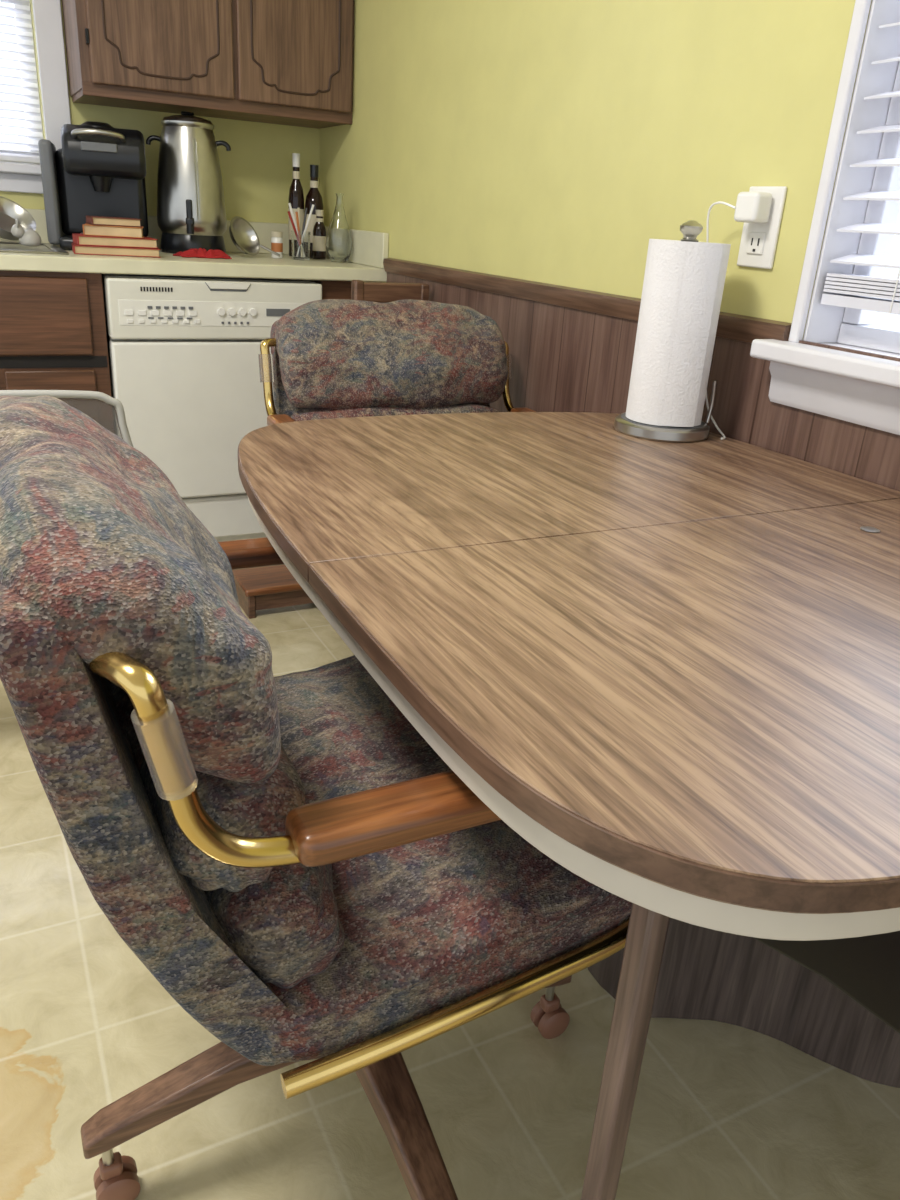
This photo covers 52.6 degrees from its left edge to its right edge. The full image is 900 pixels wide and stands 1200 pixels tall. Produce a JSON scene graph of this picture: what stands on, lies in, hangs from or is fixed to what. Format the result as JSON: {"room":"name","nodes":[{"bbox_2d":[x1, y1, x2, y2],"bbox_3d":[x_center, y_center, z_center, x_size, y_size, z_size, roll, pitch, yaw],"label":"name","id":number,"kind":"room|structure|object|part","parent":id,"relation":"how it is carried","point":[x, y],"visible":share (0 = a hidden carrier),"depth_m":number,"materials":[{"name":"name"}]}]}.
{"room":"kitchen","nodes":[
{"label":"kitchen","id":0,"kind":"room"},
{"bbox_2d":[0,0,319,223],"bbox_3d":[-2.207,-1.299,2.341,4.120,2.450,0.120,-8,25,-26],"label":"wall","id":1,"kind":"structure","parent":0,"point":[257,171],"depth_m":3.03,"materials":[{"name":"yellow paint"}]},
{"bbox_2d":[0,172,42,193],"bbox_3d":[-1.623,-1.223,2.613,1.020,0.052,0.016,-8,25,-26],"label":"board","id":2,"kind":"object","parent":1,"relation":"attached to","point":[9,182],"visible":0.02,"depth_m":2.76,"materials":[{"name":"white paint"}]},
{"bbox_2d":[0,0,43,174],"bbox_3d":[-1.617,-1.690,2.445,1.060,0.937,0.152,-8,25,-26],"label":"window","id":3,"kind":"structure","parent":1,"relation":"in","point":[5,167],"depth_m":2.73,"materials":[{"name":"white paint"}]},
{"bbox_2d":[0,0,42,155],"bbox_3d":[-1.610,-1.700,2.450,0.869,0.844,0.024,-8,25,-26],"label":"blind slats","id":4,"kind":"object","parent":3,"relation":"attached to","point":[19,2],"visible":0.87,"depth_m":2.70,"materials":[{"name":"white plastic"}]},
{"bbox_2d":[0,155,39,163],"bbox_3d":[-1.636,-1.299,2.618,0.869,0.015,0.024,-8,25,-26],"label":"rail","id":5,"kind":"object","parent":4,"relation":"attached to","point":[2,157],"depth_m":2.77,"materials":[{"name":"white plastic"}]},
{"bbox_3d":[-1.631,-1.724,2.488,0.878,0.909,0.044,-8,25,-26],"label":"sash","id":6,"kind":"part","parent":3,"relation":"part of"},
{"bbox_2d":[32,0,70,149],"bbox_3d":[-1.588,-1.720,2.405,1.025,1.010,0.018,-8,25,-26],"label":"window frame","id":7,"kind":"structure","parent":1,"relation":"attached to","point":[47,14],"depth_m":2.69,"materials":[{"name":"white paint"}]},
{"bbox_2d":[0,209,288,254],"bbox_3d":[-1.799,-1.088,2.574,2.999,0.099,0.019,-8,25,-26],"label":"backsplash","id":8,"kind":"structure","parent":1,"relation":"attached to","point":[263,230],"depth_m":3.08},
{"bbox_2d":[62,0,353,128],"bbox_3d":[-0.695,-1.896,2.620,0.789,0.882,0.335,-8,25,-26],"label":"upper cabinet","id":9,"kind":"object","parent":1,"relation":"attached to","point":[281,62],"visible":1,"depth_m":2.61,"materials":[{"name":"brown wood"}]},
{"bbox_3d":[-0.782,-1.809,2.423,0.390,0.802,0.019,-8,25,-26],"label":"door","id":10,"kind":"part","parent":9,"relation":"part of","materials":[{"name":"brown wood"}]},
{"bbox_3d":[-0.659,-1.456,2.672,0.789,0.034,0.014,-8,25,-26],"label":"rail","id":11,"kind":"part","parent":9,"relation":"part of","materials":[{"name":"brown wood"}]},
{"bbox_3d":[-0.440,-1.856,2.589,0.350,0.802,0.019,-8,25,-26],"label":"door","id":12,"kind":"part","parent":9,"relation":"part of","materials":[{"name":"brown wood"}]},
{"bbox_2d":[0,603,899,1199],"bbox_3d":[-0.940,0.962,0.380,4.120,0.050,6.120,-8,25,-26],"label":"floor","id":13,"kind":"structure","parent":0,"point":[721,1111],"depth_m":1.20,"materials":[{"name":"tile"}]},
{"bbox_2d":[0,390,133,447],"bbox_3d":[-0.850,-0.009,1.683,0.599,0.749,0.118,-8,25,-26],"label":"chair","id":14,"kind":"object","parent":13,"relation":"on","point":[90,403],"visible":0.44,"depth_m":1.64,"materials":[{"name":"grey plastic"}]},
{"bbox_2d":[0,270,350,402],"bbox_3d":[-1.695,-0.488,2.526,2.995,0.876,0.598,-8,25,-26],"label":"base cabinet","id":15,"kind":"object","parent":13,"relation":"on","point":[53,336],"visible":0.18,"depth_m":2.42,"materials":[{"name":"brown wood"}]},
{"bbox_2d":[0,245,386,281],"bbox_3d":[-1.665,-0.910,2.350,2.999,0.038,0.636,-8,25,-26],"label":"countertop","id":16,"kind":"structure","parent":15,"relation":"on","point":[241,265],"depth_m":2.52,"materials":[{"name":"beige laminate"}]},
{"bbox_2d":[11,219,40,245],"bbox_3d":[-1.179,-1.022,2.534,0.058,0.071,0.077,14,25,24],"label":"figurine","id":17,"kind":"object","parent":16,"relation":"on","point":[27,237],"visible":1,"depth_m":2.52,"materials":[{"name":"white ceramic"}]},
{"bbox_2d":[0,241,68,253],"bbox_3d":[-1.480,-1.032,2.413,0.815,0.160,0.470,-8,25,-26],"label":"sink","id":18,"kind":"object","parent":16,"relation":"in","point":[5,246],"visible":0.85,"depth_m":2.54,"materials":[{"name":"metal"}]},
{"bbox_2d":[0,196,35,240],"bbox_3d":[-1.262,-1.091,2.600,0.147,0.117,0.136,-8,25,-26],"label":"steel mixing bowl","id":19,"kind":"object","parent":18,"relation":"on","point":[10,210],"visible":0.72,"depth_m":2.65,"materials":[{"name":"silver metal"}]},
{"bbox_2d":[38,121,148,249],"bbox_3d":[-1.040,-1.214,2.674,0.283,0.345,0.310,-4,24,-18],"label":"coffee maker","id":20,"kind":"object","parent":16,"relation":"on","point":[99,168],"visible":0.87,"depth_m":2.60,"materials":[{"name":"black plastic"}]},
{"bbox_3d":[-1.171,-1.197,2.679,0.036,0.275,0.210,-4,24,-18],"label":"water tank","id":21,"kind":"part","parent":20,"relation":"part of","materials":[{"name":"grey plastic"}]},
{"bbox_3d":[-0.976,-1.259,2.531,0.095,0.023,0.013,-4,24,-18],"label":"status panel","id":22,"kind":"part","parent":20,"relation":"part of","materials":[{"name":"grey plastic"}]},
{"bbox_3d":[-0.975,-1.286,2.523,0.143,0.033,0.062,-4,24,-18],"label":"lid handle","id":23,"kind":"part","parent":20,"relation":"part of","materials":[{"name":"metal"}]},
{"bbox_3d":[-1.006,-1.205,2.627,0.070,0.050,0.070,-4,24,-18],"label":"spout","id":24,"kind":"part","parent":20,"relation":"part of","materials":[{"name":"black plastic"}]},
{"bbox_2d":[72,216,160,257],"bbox_3d":[-0.939,-1.020,2.550,0.225,0.096,0.152,-6,25,-22],"label":"book stack","id":25,"kind":"object","parent":16,"relation":"on","point":[113,236],"visible":1,"depth_m":2.50,"materials":[{"name":"beige paper"}]},
{"bbox_2d":[146,111,230,253],"bbox_3d":[-0.799,-1.281,2.804,0.210,0.398,0.210,17,26,29],"label":"urn","id":26,"kind":"object","parent":16,"relation":"on","point":[191,212],"visible":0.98,"depth_m":2.73,"materials":[{"name":"silver metal"}]},
{"bbox_3d":[-0.890,-1.383,2.739,0.050,0.028,0.014,-1,23,-12],"label":"handle","id":27,"kind":"part","parent":26,"relation":"part of","materials":[{"name":"black plastic"}]},
{"bbox_3d":[-0.788,-1.456,2.731,0.040,0.018,0.040,-1,23,-12],"label":"lid knob","id":28,"kind":"part","parent":26,"relation":"part of","materials":[{"name":"black plastic"}]},
{"bbox_3d":[-0.788,-1.444,2.736,0.148,0.020,0.148,-1,23,-12],"label":"lid","id":29,"kind":"part","parent":26,"relation":"part of","materials":[{"name":"metal"}]},
{"bbox_3d":[-0.778,-1.165,2.716,0.018,0.055,0.013,-1,23,-12],"label":"spigot handle","id":30,"kind":"part","parent":26,"relation":"part of","materials":[{"name":"black plastic"}]},
{"bbox_3d":[-0.781,-1.118,2.739,0.022,0.030,0.022,-1,23,-12],"label":"spigot spout","id":31,"kind":"part","parent":26,"relation":"part of","materials":[{"name":"black plastic"}]},
{"bbox_3d":[-0.695,-1.388,2.781,0.050,0.028,0.014,-1,23,-12],"label":"handle","id":32,"kind":"part","parent":26,"relation":"part of","materials":[{"name":"black plastic"}]},
{"bbox_2d":[173,248,231,258],"bbox_3d":[-0.734,-1.033,2.706,0.171,0.026,0.114,-8,25,-26],"label":"red dishcloth","id":33,"kind":"object","parent":16,"relation":"on","point":[200,253],"visible":1,"depth_m":2.68,"materials":[{"name":"fabric"}]},
{"bbox_2d":[229,216,279,256],"bbox_3d":[-0.608,-1.134,2.841,0.155,0.110,0.108,0,23,-10],"label":"strainer","id":34,"kind":"object","parent":16,"relation":"on","point":[243,235],"visible":1,"depth_m":2.86,"materials":[{"name":"silver metal"}]},
{"bbox_2d":[229,216,259,254],"bbox_3d":[-0.642,-1.135,2.838,0.071,0.110,0.124,14,25,24],"label":"bowl","id":35,"kind":"object","parent":34,"relation":"attached to","point":[242,234],"depth_m":2.86,"materials":[{"name":"metal"}]},
{"bbox_3d":[-0.559,-1.087,2.834,0.070,0.031,0.010,12,24,18],"label":"handle","id":36,"kind":"part","parent":34,"relation":"part of","materials":[{"name":"metal"}]},
{"bbox_2d":[271,231,282,257],"bbox_3d":[-0.554,-1.139,2.917,0.037,0.079,0.037,-8,25,-26],"label":"spice jar","id":37,"kind":"object","parent":16,"relation":"on","point":[276,240],"visible":0.99,"depth_m":2.90,"materials":[{"name":"white plastic"}]},
{"bbox_3d":[-0.553,-1.167,2.905,0.036,0.017,0.036,-8,25,-26],"label":"lid","id":38,"kind":"part","parent":37,"relation":"part of","materials":[{"name":"white plastic"}]},
{"bbox_2d":[288,153,303,255],"bbox_3d":[-0.512,-1.313,3.033,0.053,0.315,0.053,-8,25,-26],"label":"wine bottle","id":39,"kind":"object","parent":16,"relation":"on","point":[296,195],"visible":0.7,"depth_m":3.00,"materials":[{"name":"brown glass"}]},
{"bbox_2d":[288,203,313,259],"bbox_3d":[-0.474,-1.162,2.874,0.061,0.165,0.072,22,29,38],"label":"pencil cup","id":40,"kind":"object","parent":16,"relation":"on","point":[300,239],"visible":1,"depth_m":2.87,"materials":[{"name":"clear glass"}]},
{"bbox_2d":[305,165,323,257],"bbox_3d":[-0.455,-1.298,3.047,0.063,0.285,0.063,-8,25,-26],"label":"liquor bottle","id":41,"kind":"object","parent":16,"relation":"on","point":[314,197],"visible":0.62,"depth_m":3.01,"materials":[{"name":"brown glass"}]},
{"bbox_2d":[313,210,325,258],"bbox_3d":[-0.430,-1.204,2.999,0.045,0.150,0.045,-8,25,-26],"label":"sauce bottle","id":42,"kind":"object","parent":16,"relation":"on","point":[319,230],"visible":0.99,"depth_m":2.99,"materials":[{"name":"brown glass"}]},
{"bbox_2d":[326,193,351,261],"bbox_3d":[-0.350,-1.176,2.878,0.084,0.200,0.084,-8,25,-26],"label":"glass vase","id":43,"kind":"object","parent":16,"relation":"on","point":[339,241],"visible":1,"depth_m":2.86,"materials":[{"name":"clear glass"}]},
{"bbox_2d":[101,273,321,541],"bbox_3d":[-0.800,-0.601,2.946,0.601,0.868,0.612,-8,25,-26],"label":"dishwasher","id":44,"kind":"object","parent":13,"relation":"on","point":[183,351],"visible":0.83,"depth_m":2.62,"materials":[{"name":"metal"}]},
{"bbox_3d":[-0.678,-0.537,2.714,0.601,0.455,0.045,-8,25,-26],"label":"door","id":45,"kind":"part","parent":44,"relation":"part of","materials":[{"name":"metal"}]},
{"bbox_3d":[-0.657,-0.826,2.590,0.601,0.158,0.052,-8,25,-26],"label":"control panel","id":46,"kind":"part","parent":44,"relation":"part of","materials":[{"name":"white plastic"}]},
{"bbox_3d":[-0.644,-0.812,2.565,0.022,0.022,0.008,-8,25,-26],"label":"knob","id":47,"kind":"part","parent":44,"relation":"part of","materials":[{"name":"white plastic"}]},
{"bbox_3d":[-0.702,-0.264,2.841,0.601,0.130,0.030,-8,25,-26],"label":"panel","id":48,"kind":"part","parent":44,"relation":"part of","materials":[{"name":"metal"}]},
{"bbox_3d":[-0.617,-0.816,2.578,0.022,0.022,0.008,-8,25,-26],"label":"knob","id":49,"kind":"part","parent":44,"relation":"part of","materials":[{"name":"white plastic"}]},
{"bbox_3d":[-0.590,-0.820,2.591,0.022,0.022,0.008,-8,25,-26],"label":"knob","id":50,"kind":"part","parent":44,"relation":"part of","materials":[{"name":"white plastic"}]},
{"bbox_3d":[-0.564,-0.823,2.604,0.022,0.022,0.008,-8,25,-26],"label":"knob","id":51,"kind":"part","parent":44,"relation":"part of","materials":[{"name":"white plastic"}]},
{"bbox_2d":[232,565,312,618],"bbox_3d":[-0.484,-0.037,2.658,0.280,0.090,0.200,-8,25,-26],"label":"footstool","id":52,"kind":"object","parent":13,"relation":"on","point":[269,587],"visible":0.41,"depth_m":2.57,"materials":[{"name":"brown wood"}]},
{"bbox_2d":[0,395,631,1199],"bbox_3d":[-0.104,0.243,1.003,0.660,0.896,0.637,-8,25,-26],"label":"dining chair","id":53,"kind":"object","parent":13,"relation":"on","point":[288,857],"visible":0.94,"depth_m":0.69,"materials":[{"name":"multicoloured fabric"}]},
{"bbox_3d":[-0.384,0.622,1.021,0.012,0.050,0.012,-8,25,-26],"label":"caster stem","id":54,"kind":"part","parent":53,"relation":"part of","materials":[{"name":"metal"}]},
{"bbox_3d":[-0.273,0.546,1.048,0.288,0.090,0.052,-8,25,-26],"label":"leg","id":55,"kind":"part","parent":53,"relation":"part of","materials":[{"name":"brown wood"}]},
{"bbox_2d":[110,682,304,891],"bbox_3d":[-0.257,0.092,0.850,0.137,0.128,0.492,-8,25,-26],"label":"lumbar pillow","id":56,"kind":"object","parent":53,"relation":"on","point":[256,802],"depth_m":0.65,"materials":[{"name":"fabric"}]},
{"bbox_2d":[204,801,344,988],"bbox_3d":[-0.232,0.189,0.908,0.135,0.158,0.488,-8,25,-26],"label":"pillow","id":57,"kind":"object","parent":53,"relation":"on","point":[279,927],"depth_m":0.71,"materials":[{"name":"fabric"}]},
{"bbox_3d":[-0.040,0.589,0.982,0.052,0.090,0.288,-8,25,-26],"label":"leg","id":58,"kind":"part","parent":53,"relation":"part of","materials":[{"name":"brown wood"}]},
{"bbox_2d":[242,655,631,1062],"bbox_3d":[-0.086,0.219,1.002,0.467,0.127,0.534,-8,25,-26],"label":"seat cushion","id":59,"kind":"object","parent":53,"relation":"on","point":[419,932],"depth_m":0.80,"materials":[{"name":"fabric"}]},
{"bbox_3d":[-0.063,0.216,1.014,0.424,0.099,0.572,-8,25,-26],"label":"seat rail","id":60,"kind":"part","parent":53,"relation":"part of","materials":[{"name":"gold metal"}]},
{"bbox_3d":[0.141,0.550,1.277,0.012,0.050,0.012,-8,25,-26],"label":"caster stem","id":61,"kind":"part","parent":53,"relation":"part of","materials":[{"name":"metal"}]},
{"bbox_3d":[0.037,0.503,1.199,0.288,0.090,0.052,-8,25,-26],"label":"leg","id":62,"kind":"part","parent":53,"relation":"part of","materials":[{"name":"brown wood"}]},
{"bbox_2d":[351,280,428,302],"bbox_3d":[-0.221,-0.452,2.633,0.220,0.905,0.250,-10,26,-29],"label":"cabinet","id":63,"kind":"object","parent":13,"relation":"on","point":[381,292],"visible":0.2,"depth_m":2.39,"materials":[{"name":"brown wood"}]},
{"bbox_2d":[258,299,535,425],"bbox_3d":[-0.045,-0.135,1.916,0.637,0.896,0.660,-7,25,-24],"label":"dining chair","id":64,"kind":"object","parent":13,"relation":"on","point":[328,358],"visible":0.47,"depth_m":1.91,"materials":[{"name":"multicoloured fabric"}]},
{"bbox_2d":[291,404,498,420],"bbox_3d":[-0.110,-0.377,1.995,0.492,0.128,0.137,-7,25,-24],"label":"seat cushion","id":65,"kind":"object","parent":64,"relation":"on","point":[299,412],"depth_m":1.91,"materials":[{"name":"fabric"}]},
{"bbox_2d":[238,412,899,1199],"bbox_3d":[0.214,0.246,1.234,0.879,0.752,1.207,-8,25,-26],"label":"dining table","id":66,"kind":"object","parent":13,"relation":"on","point":[671,670],"visible":0.94,"depth_m":0.78,"materials":[{"name":"laminate"}]},
{"bbox_3d":[0.124,0.476,0.748,0.020,0.690,0.022,-8,25,-26],"label":"corner leg","id":67,"kind":"part","parent":66,"relation":"part of","materials":[{"name":"brown wood"}]},
{"bbox_2d":[614,220,730,442],"bbox_3d":[0.369,-0.440,1.488,0.160,0.334,0.160,-8,25,-26],"label":"paper towel holder","id":68,"kind":"object","parent":66,"relation":"on","point":[684,280],"visible":1,"depth_m":1.44,"materials":[{"name":"paper"}]},
{"bbox_3d":[0.370,-0.450,1.484,0.036,0.314,0.036,-8,25,-26],"label":"rod","id":69,"kind":"part","parent":68,"relation":"part of","materials":[{"name":"metal"}]},
{"bbox_3d":[0.442,-0.335,1.539,0.011,0.071,0.007,-8,25,-26],"label":"tension arm","id":70,"kind":"part","parent":68,"relation":"part of","materials":[{"name":"metal"}]},
{"bbox_3d":[0.447,0.392,0.780,0.679,0.539,0.012,-8,25,-26],"label":"brace plate","id":71,"kind":"part","parent":66,"relation":"part of","materials":[{"name":"brown wood"}]},
{"bbox_2d":[860,526,879,532],"bbox_3d":[0.503,-0.085,1.091,0.023,0.002,0.023,-8,25,-26],"label":"disc","id":72,"kind":"object","parent":66,"relation":"on","point":[864,528],"visible":1,"depth_m":1.09,"materials":[{"name":"metal"}]},
{"bbox_2d":[319,0,871,339],"bbox_3d":[0.947,-0.413,0.719,0.120,2.450,6.000,-8,25,-26],"label":"wall","id":73,"kind":"structure","parent":0,"point":[544,141],"depth_m":1.83,"materials":[{"name":"yellow paint"}]},
{"bbox_2d":[325,226,388,268],"bbox_3d":[-0.328,-1.154,2.965,0.019,0.099,0.611,-8,25,-26],"label":"backsplash","id":74,"kind":"structure","parent":73,"relation":"attached to","point":[369,248],"depth_m":2.80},
{"bbox_2d":[383,258,791,343],"bbox_3d":[0.168,-0.706,2.072,0.022,0.042,1.603,-8,25,-26],"label":"chair rail","id":75,"kind":"object","parent":73,"relation":"attached to","point":[742,328],"depth_m":1.91,"materials":[{"name":"brown wood"}]},
{"bbox_2d":[387,272,899,490],"bbox_3d":[0.987,0.416,0.725,0.008,0.925,5.360,-8,25,-26],"label":"wainscoting","id":76,"kind":"structure","parent":73,"relation":"attached to","point":[564,359],"depth_m":1.80,"materials":[{"name":"brown wood"}]},
{"bbox_2d":[737,186,786,268],"bbox_3d":[0.494,-0.593,1.449,0.011,0.120,0.077,-8,25,-26],"label":"wall outlet","id":77,"kind":"object","parent":73,"relation":"attached to","point":[758,243],"visible":0.84,"depth_m":1.44,"materials":[{"name":"white plastic"}]},
{"bbox_2d":[705,192,771,439],"bbox_3d":[0.454,-0.467,1.505,0.044,0.380,0.124,-8,25,-26],"label":"charger","id":78,"kind":"object","parent":77,"relation":"attached to","point":[751,207],"visible":0.72,"depth_m":1.42,"materials":[{"name":"white plastic"}]},
{"bbox_2d":[746,232,765,254],"bbox_3d":[0.490,-0.571,1.457,0.004,0.033,0.035,-8,25,-26],"label":"receptacle","id":79,"kind":"object","parent":77,"relation":"attached to","point":[755,241],"depth_m":1.45,"materials":[{"name":"white plastic"}]},
{"bbox_2d":[750,339,899,388],"bbox_3d":[0.829,-0.181,0.971,0.190,0.028,1.225,-8,25,-26],"label":"window sill","id":80,"kind":"structure","parent":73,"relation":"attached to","point":[876,370],"depth_m":1.31,"materials":[{"name":"white paint"}]},
{"bbox_2d":[788,0,870,342],"bbox_3d":[0.827,-0.740,0.717,0.016,1.200,1.166,-8,25,-26],"label":"window frame","id":81,"kind":"structure","parent":73,"relation":"attached to","point":[861,7],"depth_m":1.31,"materials":[{"name":"white paint"}]},
{"bbox_2d":[768,361,899,434],"bbox_3d":[0.780,-0.131,0.967,0.028,0.067,1.185,-8,25,-26],"label":"board","id":82,"kind":"object","parent":73,"relation":"attached to","point":[868,404],"visible":0.75,"depth_m":1.34,"materials":[{"name":"white paint"}]},
{"bbox_2d":[803,0,899,342],"bbox_3d":[0.876,-0.725,0.777,0.118,1.127,1.086,-8,25,-26],"label":"window","id":83,"kind":"structure","parent":73,"relation":"in","point":[899,269],"depth_m":1.33,"materials":[{"name":"white plastic"}]},
{"bbox_2d":[821,273,899,314],"bbox_3d":[0.825,-0.276,0.952,0.050,0.044,1.064,-8,25,-26],"label":"blind stack","id":84,"kind":"object","parent":83,"relation":"attached to","point":[865,288],"depth_m":1.32,"materials":[{"name":"white plastic"}]},
{"bbox_2d":[830,22,899,267],"bbox_3d":[0.855,-0.733,0.761,0.047,0.918,1.064,-8,25,-26],"label":"blind slats","id":85,"kind":"object","parent":83,"relation":"attached to","point":[878,228],"visible":1,"depth_m":1.30,"materials":[{"name":"white plastic"}]},
{"bbox_2d":[837,323,899,353],"bbox_3d":[0.868,-0.223,1.000,0.039,0.030,1.074,-8,25,-26],"label":"rail","id":86,"kind":"object","parent":83,"relation":"attached to","point":[885,339],"depth_m":1.38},
{"bbox_3d":[0.901,-0.736,0.785,0.035,1.082,1.074,-8,25,-26],"label":"sash","id":87,"kind":"part","parent":83,"relation":"part of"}
]}

